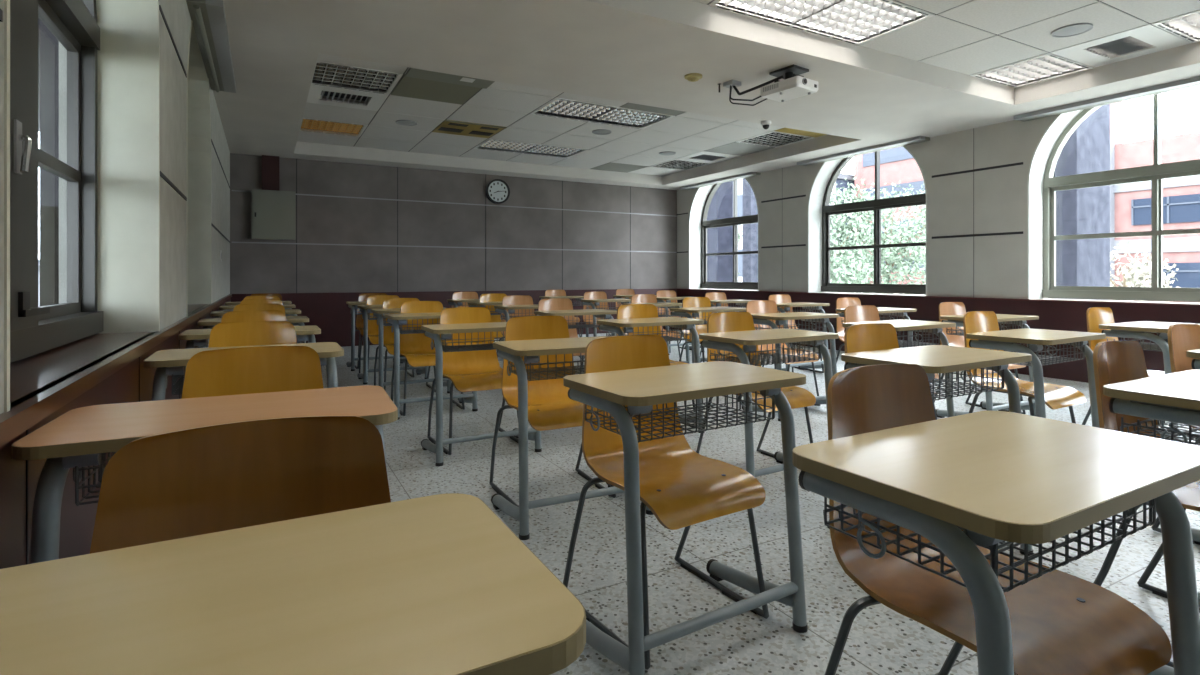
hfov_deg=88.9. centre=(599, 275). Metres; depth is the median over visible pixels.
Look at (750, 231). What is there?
granite column
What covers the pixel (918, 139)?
box
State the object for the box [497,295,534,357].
chair
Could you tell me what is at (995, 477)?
school desk
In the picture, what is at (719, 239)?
column
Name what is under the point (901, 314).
wire basket
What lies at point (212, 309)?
trim
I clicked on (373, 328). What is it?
chair
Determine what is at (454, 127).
ceiling fitting
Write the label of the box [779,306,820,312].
wire basket
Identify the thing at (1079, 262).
building
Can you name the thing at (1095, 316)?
chair
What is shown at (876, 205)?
window
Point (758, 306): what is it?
chair
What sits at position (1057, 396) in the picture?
chair
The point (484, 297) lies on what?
chair
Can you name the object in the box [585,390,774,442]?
wire basket
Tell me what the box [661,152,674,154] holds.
grille
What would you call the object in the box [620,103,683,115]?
ceiling panel
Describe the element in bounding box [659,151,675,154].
ceiling speaker
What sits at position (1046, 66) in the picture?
light
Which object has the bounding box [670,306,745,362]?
school desk
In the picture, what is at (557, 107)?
light
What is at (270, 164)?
duct
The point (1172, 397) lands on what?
school desk
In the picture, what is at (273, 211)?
upper cabinet
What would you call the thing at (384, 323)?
wire basket
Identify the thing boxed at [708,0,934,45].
light
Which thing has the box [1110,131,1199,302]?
building
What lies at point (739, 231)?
leafy tree
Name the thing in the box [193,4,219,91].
rolled blind
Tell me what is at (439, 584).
school desk
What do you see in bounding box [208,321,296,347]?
chair
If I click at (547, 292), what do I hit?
chair
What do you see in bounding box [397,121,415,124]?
grille
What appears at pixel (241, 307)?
chair
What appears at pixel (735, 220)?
window
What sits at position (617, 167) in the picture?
ceiling panel
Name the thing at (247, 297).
chair
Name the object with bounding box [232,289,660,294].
trim
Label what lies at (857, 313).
chair
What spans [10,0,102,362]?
window
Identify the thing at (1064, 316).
wainscoting
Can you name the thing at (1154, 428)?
wire basket
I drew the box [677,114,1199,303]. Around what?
wall
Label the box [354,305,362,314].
wire basket
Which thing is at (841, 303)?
chair
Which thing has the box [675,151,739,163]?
ceiling vent
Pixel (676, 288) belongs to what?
trim
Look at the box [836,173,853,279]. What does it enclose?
building
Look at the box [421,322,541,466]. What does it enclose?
school desk
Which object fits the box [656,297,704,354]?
school desk
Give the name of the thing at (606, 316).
wire basket
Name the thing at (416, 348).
chair
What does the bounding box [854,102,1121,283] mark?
building
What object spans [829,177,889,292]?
leafy tree
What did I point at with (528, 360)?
wire basket
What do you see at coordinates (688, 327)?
wire basket
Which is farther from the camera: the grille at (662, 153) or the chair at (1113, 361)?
the grille at (662, 153)
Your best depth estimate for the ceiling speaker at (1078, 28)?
4.59 m
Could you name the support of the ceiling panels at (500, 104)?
attached to the ceiling
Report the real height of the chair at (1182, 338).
0.839 m
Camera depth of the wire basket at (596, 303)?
7.54 m
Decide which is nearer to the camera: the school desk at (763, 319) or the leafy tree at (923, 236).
the school desk at (763, 319)
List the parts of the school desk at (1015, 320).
leg, leg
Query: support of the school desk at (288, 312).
on the floor
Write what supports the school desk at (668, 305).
on the floor
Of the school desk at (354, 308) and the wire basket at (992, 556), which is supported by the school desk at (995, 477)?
the wire basket at (992, 556)
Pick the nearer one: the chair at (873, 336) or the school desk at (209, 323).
the chair at (873, 336)
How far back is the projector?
5.00 m
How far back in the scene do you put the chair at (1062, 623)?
1.18 m
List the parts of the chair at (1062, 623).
leg, leg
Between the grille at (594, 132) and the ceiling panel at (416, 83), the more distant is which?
the grille at (594, 132)
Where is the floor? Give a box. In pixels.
[322,329,1199,674]
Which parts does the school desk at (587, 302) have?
leg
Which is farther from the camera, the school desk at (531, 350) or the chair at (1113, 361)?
the school desk at (531, 350)
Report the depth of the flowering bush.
19.09 m
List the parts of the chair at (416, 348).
leg, leg, leg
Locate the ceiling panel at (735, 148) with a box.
[705,142,774,155]
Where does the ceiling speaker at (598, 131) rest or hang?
attached to the ceiling panels at (500, 104)
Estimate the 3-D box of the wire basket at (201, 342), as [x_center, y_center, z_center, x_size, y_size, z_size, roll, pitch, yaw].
[-1.910,0.378,3.376,0.495,0.109,0.288,0,0,-29]
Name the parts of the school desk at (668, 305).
leg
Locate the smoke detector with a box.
[684,73,701,81]
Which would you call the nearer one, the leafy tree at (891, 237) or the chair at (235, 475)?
the chair at (235, 475)
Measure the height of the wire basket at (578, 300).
0.109 m
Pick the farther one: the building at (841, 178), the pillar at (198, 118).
the building at (841, 178)
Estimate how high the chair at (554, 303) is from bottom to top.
0.839 m
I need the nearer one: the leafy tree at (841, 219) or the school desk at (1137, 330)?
the school desk at (1137, 330)
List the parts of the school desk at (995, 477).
leg, leg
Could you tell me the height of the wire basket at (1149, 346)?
0.109 m
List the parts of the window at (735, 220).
frame, sash, rail, sash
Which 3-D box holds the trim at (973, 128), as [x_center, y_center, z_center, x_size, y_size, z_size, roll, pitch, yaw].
[4.290,-0.720,6.938,0.003,1.930,6.001,0,0,-29]
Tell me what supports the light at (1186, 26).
attached to the ceiling
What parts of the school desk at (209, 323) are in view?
leg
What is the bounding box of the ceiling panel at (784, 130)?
[775,128,826,136]
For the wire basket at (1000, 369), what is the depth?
2.27 m
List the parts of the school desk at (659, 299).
leg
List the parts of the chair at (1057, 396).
leg, leg, leg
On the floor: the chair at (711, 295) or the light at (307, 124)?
the chair at (711, 295)
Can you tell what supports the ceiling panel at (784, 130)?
attached to the ceiling
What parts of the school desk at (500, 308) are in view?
leg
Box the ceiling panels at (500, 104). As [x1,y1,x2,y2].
[297,0,1199,175]
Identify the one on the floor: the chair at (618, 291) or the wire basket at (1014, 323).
the chair at (618, 291)
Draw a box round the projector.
[723,64,817,105]
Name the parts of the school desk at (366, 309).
leg, leg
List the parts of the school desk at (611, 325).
leg, leg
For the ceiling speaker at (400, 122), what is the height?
0.016 m
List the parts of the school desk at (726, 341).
leg, leg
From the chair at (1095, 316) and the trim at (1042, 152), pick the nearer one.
the chair at (1095, 316)
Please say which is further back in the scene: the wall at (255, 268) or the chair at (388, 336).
the wall at (255, 268)
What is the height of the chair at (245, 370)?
0.839 m
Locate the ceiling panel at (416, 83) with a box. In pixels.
[391,68,494,104]
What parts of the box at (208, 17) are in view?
casing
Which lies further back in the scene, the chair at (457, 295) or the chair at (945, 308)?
the chair at (457, 295)
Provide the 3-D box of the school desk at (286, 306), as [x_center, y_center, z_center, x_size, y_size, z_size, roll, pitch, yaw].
[-3.404,0.670,6.098,0.652,0.751,0.410,0,0,-29]
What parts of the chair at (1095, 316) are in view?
leg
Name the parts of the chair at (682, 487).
leg, leg, leg, leg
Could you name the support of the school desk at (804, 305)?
on the floor
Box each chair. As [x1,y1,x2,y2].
[90,416,390,553]
[181,346,323,398]
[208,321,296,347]
[221,310,285,322]
[233,304,284,313]
[240,299,282,304]
[244,296,279,299]
[251,293,281,300]
[355,293,393,368]
[359,295,414,377]
[374,298,435,391]
[391,301,464,415]
[427,307,518,454]
[452,292,478,307]
[479,294,506,337]
[489,316,615,506]
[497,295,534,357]
[538,298,584,372]
[545,290,580,336]
[563,335,768,669]
[581,292,608,336]
[615,289,634,318]
[616,304,697,426]
[631,294,680,358]
[656,290,691,352]
[679,297,711,361]
[696,312,815,457]
[700,292,727,356]
[738,300,820,405]
[762,294,823,372]
[825,364,1171,674]
[827,323,1004,541]
[836,297,860,361]
[844,305,938,419]
[934,302,1025,413]
[963,311,1085,423]
[1082,307,1197,444]
[1093,341,1199,667]
[1151,324,1199,544]
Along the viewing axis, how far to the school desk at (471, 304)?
6.73 m
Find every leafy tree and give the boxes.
[706,225,742,289]
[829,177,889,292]
[830,181,925,294]
[909,181,925,279]
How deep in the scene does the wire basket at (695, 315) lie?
5.43 m
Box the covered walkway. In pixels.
[38,18,39,131]
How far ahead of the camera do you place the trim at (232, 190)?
9.84 m
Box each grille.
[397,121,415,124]
[593,131,609,133]
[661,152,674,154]
[763,83,777,91]
[1054,25,1089,35]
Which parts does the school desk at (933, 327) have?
leg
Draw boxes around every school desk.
[0,493,585,674]
[12,385,397,563]
[143,342,343,400]
[179,325,320,348]
[197,316,308,347]
[210,309,300,342]
[219,304,295,310]
[225,301,291,304]
[346,301,408,370]
[357,305,427,384]
[371,307,450,392]
[384,312,477,419]
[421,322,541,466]
[447,299,502,352]
[468,301,502,360]
[491,336,653,539]
[494,304,537,321]
[534,309,616,335]
[539,296,588,336]
[563,361,807,674]
[579,299,630,358]
[597,317,704,432]
[613,295,655,303]
[623,302,689,363]
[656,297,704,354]
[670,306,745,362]
[699,329,838,476]
[700,299,755,361]
[742,312,838,420]
[771,302,829,371]
[792,410,1199,674]
[836,307,915,340]
[841,345,1032,555]
[843,319,955,416]
[936,314,1038,417]
[966,328,1105,427]
[1099,321,1199,441]
[1103,370,1199,674]
[1187,349,1199,543]
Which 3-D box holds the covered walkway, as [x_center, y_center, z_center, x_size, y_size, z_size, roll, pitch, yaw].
[-3.499,-0.530,2.072,2.600,3.450,15.000,0,0,-29]
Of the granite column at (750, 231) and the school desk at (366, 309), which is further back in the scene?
the granite column at (750, 231)
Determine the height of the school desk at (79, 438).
0.751 m
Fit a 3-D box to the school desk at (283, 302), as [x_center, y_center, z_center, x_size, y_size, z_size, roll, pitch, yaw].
[-3.886,0.670,6.975,0.652,0.751,0.410,0,0,-29]
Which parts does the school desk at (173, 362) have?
leg, leg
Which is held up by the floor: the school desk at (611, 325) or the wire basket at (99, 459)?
the school desk at (611, 325)
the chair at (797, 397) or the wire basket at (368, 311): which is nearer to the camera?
the chair at (797, 397)
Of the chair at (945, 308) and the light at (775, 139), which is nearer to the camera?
the chair at (945, 308)
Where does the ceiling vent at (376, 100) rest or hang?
in the ceiling
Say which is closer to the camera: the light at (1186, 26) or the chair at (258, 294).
the light at (1186, 26)
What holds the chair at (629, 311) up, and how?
on the floor
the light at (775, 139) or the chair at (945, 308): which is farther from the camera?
the light at (775, 139)
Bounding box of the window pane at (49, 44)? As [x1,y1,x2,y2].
[40,20,58,305]
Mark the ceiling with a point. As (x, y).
(641, 52)
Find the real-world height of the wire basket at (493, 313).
0.109 m
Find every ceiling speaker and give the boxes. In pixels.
[396,120,416,125]
[592,129,610,134]
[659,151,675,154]
[1051,23,1092,37]
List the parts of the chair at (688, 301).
leg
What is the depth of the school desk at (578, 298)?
8.81 m
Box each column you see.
[707,181,732,288]
[743,178,757,289]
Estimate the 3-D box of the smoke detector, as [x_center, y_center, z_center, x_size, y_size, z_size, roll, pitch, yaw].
[0.787,-1.663,5.155,0.150,0.045,0.150,0,0,-29]
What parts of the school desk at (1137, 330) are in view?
rail, leg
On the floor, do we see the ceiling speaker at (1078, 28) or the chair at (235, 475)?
the chair at (235, 475)
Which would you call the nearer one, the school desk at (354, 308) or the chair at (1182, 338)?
the chair at (1182, 338)
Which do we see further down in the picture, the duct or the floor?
the floor
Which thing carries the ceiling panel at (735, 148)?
attached to the ceiling
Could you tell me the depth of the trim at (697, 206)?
11.69 m
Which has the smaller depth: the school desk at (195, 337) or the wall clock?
the school desk at (195, 337)
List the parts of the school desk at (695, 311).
leg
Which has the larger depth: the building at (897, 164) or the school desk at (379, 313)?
the building at (897, 164)
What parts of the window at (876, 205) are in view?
frame, sash, rail, sash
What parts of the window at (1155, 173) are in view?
frame, sash, rail, sash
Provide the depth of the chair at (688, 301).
6.01 m
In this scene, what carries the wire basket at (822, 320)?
on the school desk at (763, 319)
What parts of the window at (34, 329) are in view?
handle plate, lever, rail, sash, frame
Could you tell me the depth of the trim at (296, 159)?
10.14 m
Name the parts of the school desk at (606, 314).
leg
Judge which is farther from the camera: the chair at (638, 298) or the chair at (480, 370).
the chair at (638, 298)
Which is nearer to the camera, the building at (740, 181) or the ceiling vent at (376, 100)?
the ceiling vent at (376, 100)
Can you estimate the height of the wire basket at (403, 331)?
0.109 m
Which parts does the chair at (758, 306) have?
leg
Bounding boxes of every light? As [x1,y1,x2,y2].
[300,118,367,136]
[311,61,402,94]
[473,138,587,157]
[530,98,674,128]
[650,159,710,169]
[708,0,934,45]
[736,131,814,147]
[970,53,1092,87]
[1151,10,1199,42]
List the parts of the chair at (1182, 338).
leg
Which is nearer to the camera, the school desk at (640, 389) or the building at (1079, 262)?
the school desk at (640, 389)
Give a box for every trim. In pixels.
[0,5,229,242]
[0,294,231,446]
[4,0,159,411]
[26,309,212,564]
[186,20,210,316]
[232,190,676,252]
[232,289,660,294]
[296,159,630,292]
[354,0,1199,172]
[676,288,1199,305]
[677,162,1022,252]
[689,178,758,290]
[808,146,926,295]
[973,128,973,296]
[1027,109,1083,298]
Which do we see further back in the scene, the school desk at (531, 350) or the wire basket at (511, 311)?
the wire basket at (511, 311)
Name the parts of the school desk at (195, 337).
leg, leg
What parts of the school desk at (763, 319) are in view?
leg, leg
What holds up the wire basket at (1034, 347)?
on the school desk at (1005, 340)
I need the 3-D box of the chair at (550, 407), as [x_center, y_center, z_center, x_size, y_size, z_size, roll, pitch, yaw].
[-0.228,0.626,2.958,0.508,0.839,0.490,0,0,-27]
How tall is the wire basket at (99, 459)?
0.109 m
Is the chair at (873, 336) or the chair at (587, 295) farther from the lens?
the chair at (587, 295)
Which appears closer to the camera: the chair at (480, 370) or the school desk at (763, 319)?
the chair at (480, 370)
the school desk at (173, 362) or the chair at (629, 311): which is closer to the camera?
the school desk at (173, 362)
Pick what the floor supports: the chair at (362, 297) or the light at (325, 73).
the chair at (362, 297)
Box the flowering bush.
[1110,241,1180,301]
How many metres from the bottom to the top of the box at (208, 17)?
0.062 m
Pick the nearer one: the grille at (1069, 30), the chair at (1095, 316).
the chair at (1095, 316)
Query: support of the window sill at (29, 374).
attached to the wall at (173, 80)
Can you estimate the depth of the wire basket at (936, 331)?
3.84 m
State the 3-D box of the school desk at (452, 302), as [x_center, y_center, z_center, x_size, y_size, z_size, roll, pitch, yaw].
[-1.559,0.670,7.682,0.652,0.751,0.410,0,0,-29]
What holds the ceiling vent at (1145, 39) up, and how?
in the ceiling
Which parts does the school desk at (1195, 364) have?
leg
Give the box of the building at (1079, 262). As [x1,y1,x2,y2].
[1052,104,1109,299]
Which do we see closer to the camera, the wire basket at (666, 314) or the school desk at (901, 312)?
the school desk at (901, 312)
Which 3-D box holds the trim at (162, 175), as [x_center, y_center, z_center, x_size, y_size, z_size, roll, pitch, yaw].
[-2.781,-0.830,4.217,0.005,0.760,9.490,0,0,-29]
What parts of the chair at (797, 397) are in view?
leg, leg, leg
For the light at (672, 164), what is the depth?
10.25 m
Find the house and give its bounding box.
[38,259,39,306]
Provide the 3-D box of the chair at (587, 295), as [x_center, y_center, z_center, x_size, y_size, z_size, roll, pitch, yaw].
[0.037,0.626,7.872,0.508,0.839,0.490,0,0,-29]
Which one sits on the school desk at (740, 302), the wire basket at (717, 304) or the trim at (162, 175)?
the wire basket at (717, 304)
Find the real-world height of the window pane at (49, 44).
3.000 m
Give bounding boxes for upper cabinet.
[252,189,294,239]
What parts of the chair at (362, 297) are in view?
leg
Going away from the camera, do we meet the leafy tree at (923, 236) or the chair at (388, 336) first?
the chair at (388, 336)
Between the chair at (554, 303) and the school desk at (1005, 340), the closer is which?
the school desk at (1005, 340)
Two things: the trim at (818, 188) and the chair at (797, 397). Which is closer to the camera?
the chair at (797, 397)
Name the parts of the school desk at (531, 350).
leg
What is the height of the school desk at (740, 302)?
0.751 m
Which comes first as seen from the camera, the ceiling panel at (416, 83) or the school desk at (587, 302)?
the ceiling panel at (416, 83)
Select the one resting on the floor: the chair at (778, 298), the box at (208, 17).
the chair at (778, 298)
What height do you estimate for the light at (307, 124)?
0.116 m
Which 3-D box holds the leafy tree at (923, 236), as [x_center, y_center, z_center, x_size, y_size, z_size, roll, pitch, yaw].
[10.425,-0.912,16.853,3.878,4.920,3.998,0,0,-29]
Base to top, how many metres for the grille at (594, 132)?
0.008 m
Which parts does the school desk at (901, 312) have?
leg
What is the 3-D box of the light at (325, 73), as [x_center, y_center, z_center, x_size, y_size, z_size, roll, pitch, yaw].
[-2.313,-1.907,5.757,0.753,0.116,0.708,0,0,-29]
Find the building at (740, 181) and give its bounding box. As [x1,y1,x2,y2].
[737,179,835,289]
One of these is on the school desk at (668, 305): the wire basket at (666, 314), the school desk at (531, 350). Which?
the wire basket at (666, 314)
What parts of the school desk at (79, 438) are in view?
leg, leg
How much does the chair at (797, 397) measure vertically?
0.839 m
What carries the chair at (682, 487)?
on the floor
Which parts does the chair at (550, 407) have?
leg, leg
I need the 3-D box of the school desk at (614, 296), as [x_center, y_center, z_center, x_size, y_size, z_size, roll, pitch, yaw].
[0.556,0.670,9.379,0.652,0.751,0.410,0,0,-29]
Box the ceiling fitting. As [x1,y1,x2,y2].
[432,119,506,137]
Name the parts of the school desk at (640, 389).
leg, leg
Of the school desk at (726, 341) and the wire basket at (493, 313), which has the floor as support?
the school desk at (726, 341)
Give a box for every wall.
[0,0,229,413]
[230,153,676,293]
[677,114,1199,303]
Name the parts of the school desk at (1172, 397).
leg, rail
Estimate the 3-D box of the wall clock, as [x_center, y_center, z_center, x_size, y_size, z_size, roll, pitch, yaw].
[-1.704,-1.410,10.213,0.410,0.410,0.050,0,0,-29]
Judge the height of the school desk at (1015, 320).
0.751 m
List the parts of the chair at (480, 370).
leg, leg, leg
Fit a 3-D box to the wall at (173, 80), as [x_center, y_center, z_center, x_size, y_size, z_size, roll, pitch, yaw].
[-2.217,-0.545,2.833,0.340,3.220,12.700,0,0,-29]
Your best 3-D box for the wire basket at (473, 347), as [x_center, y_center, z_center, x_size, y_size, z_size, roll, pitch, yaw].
[-0.719,0.378,3.688,0.495,0.109,0.288,0,0,-28]
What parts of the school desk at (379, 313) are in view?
leg, leg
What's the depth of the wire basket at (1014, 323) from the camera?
4.52 m
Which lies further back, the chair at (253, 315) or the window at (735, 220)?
the window at (735, 220)
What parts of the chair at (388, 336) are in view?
leg, leg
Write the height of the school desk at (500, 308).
0.751 m
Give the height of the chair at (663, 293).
0.839 m
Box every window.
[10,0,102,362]
[700,180,757,289]
[821,151,925,294]
[1042,94,1199,301]
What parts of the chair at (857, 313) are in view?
leg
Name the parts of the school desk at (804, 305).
leg, leg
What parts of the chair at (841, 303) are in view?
leg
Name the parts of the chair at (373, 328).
leg, leg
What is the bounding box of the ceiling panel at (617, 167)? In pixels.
[591,162,648,172]
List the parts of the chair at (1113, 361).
leg, leg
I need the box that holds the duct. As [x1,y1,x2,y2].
[262,155,278,190]
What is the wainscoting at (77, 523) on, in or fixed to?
attached to the wall at (173, 80)
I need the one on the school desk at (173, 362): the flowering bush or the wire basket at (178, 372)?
the wire basket at (178, 372)
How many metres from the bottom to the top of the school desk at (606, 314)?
0.751 m
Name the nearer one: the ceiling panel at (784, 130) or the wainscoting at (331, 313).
the ceiling panel at (784, 130)
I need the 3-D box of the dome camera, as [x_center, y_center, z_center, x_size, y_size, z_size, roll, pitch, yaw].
[1.812,-1.643,6.675,0.110,0.085,0.110,0,0,-29]
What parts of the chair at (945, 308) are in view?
leg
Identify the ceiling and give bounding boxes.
[213,0,1199,189]
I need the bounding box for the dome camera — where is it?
[761,120,770,129]
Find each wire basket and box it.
[75,452,115,505]
[172,365,321,394]
[198,335,304,347]
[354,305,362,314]
[366,309,376,319]
[381,313,394,325]
[397,318,439,333]
[434,331,504,351]
[488,305,501,314]
[501,309,536,319]
[509,353,584,380]
[564,314,608,328]
[571,298,582,305]
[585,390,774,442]
[586,302,628,310]
[606,325,690,341]
[657,306,672,316]
[685,311,734,324]
[710,341,819,365]
[712,303,745,311]
[755,318,826,331]
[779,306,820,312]
[823,497,1155,591]
[841,312,904,323]
[896,328,939,347]
[929,366,1003,400]
[946,321,1023,335]
[990,342,1084,365]
[1107,332,1167,351]
[1120,417,1199,445]
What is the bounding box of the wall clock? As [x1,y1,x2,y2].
[486,179,509,203]
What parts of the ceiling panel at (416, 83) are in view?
casing, label plate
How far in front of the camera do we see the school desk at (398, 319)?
4.54 m
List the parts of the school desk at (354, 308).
leg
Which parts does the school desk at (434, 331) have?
leg, leg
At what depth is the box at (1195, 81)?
5.72 m
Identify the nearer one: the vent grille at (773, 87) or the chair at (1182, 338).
the chair at (1182, 338)
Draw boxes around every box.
[186,0,235,92]
[680,172,760,189]
[797,136,929,165]
[1014,76,1199,121]
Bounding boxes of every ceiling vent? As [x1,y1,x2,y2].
[307,84,387,110]
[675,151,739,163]
[1050,24,1191,67]
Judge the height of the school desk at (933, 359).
0.751 m
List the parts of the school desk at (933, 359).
leg, leg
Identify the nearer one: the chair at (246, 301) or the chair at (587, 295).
the chair at (246, 301)
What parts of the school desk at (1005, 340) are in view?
rail, leg, leg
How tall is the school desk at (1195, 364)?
0.751 m
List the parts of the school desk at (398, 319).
leg, leg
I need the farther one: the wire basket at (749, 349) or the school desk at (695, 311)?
the school desk at (695, 311)
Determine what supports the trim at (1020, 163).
attached to the wall at (1000, 194)
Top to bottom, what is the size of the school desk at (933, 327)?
0.751 m
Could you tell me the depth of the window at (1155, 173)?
6.00 m

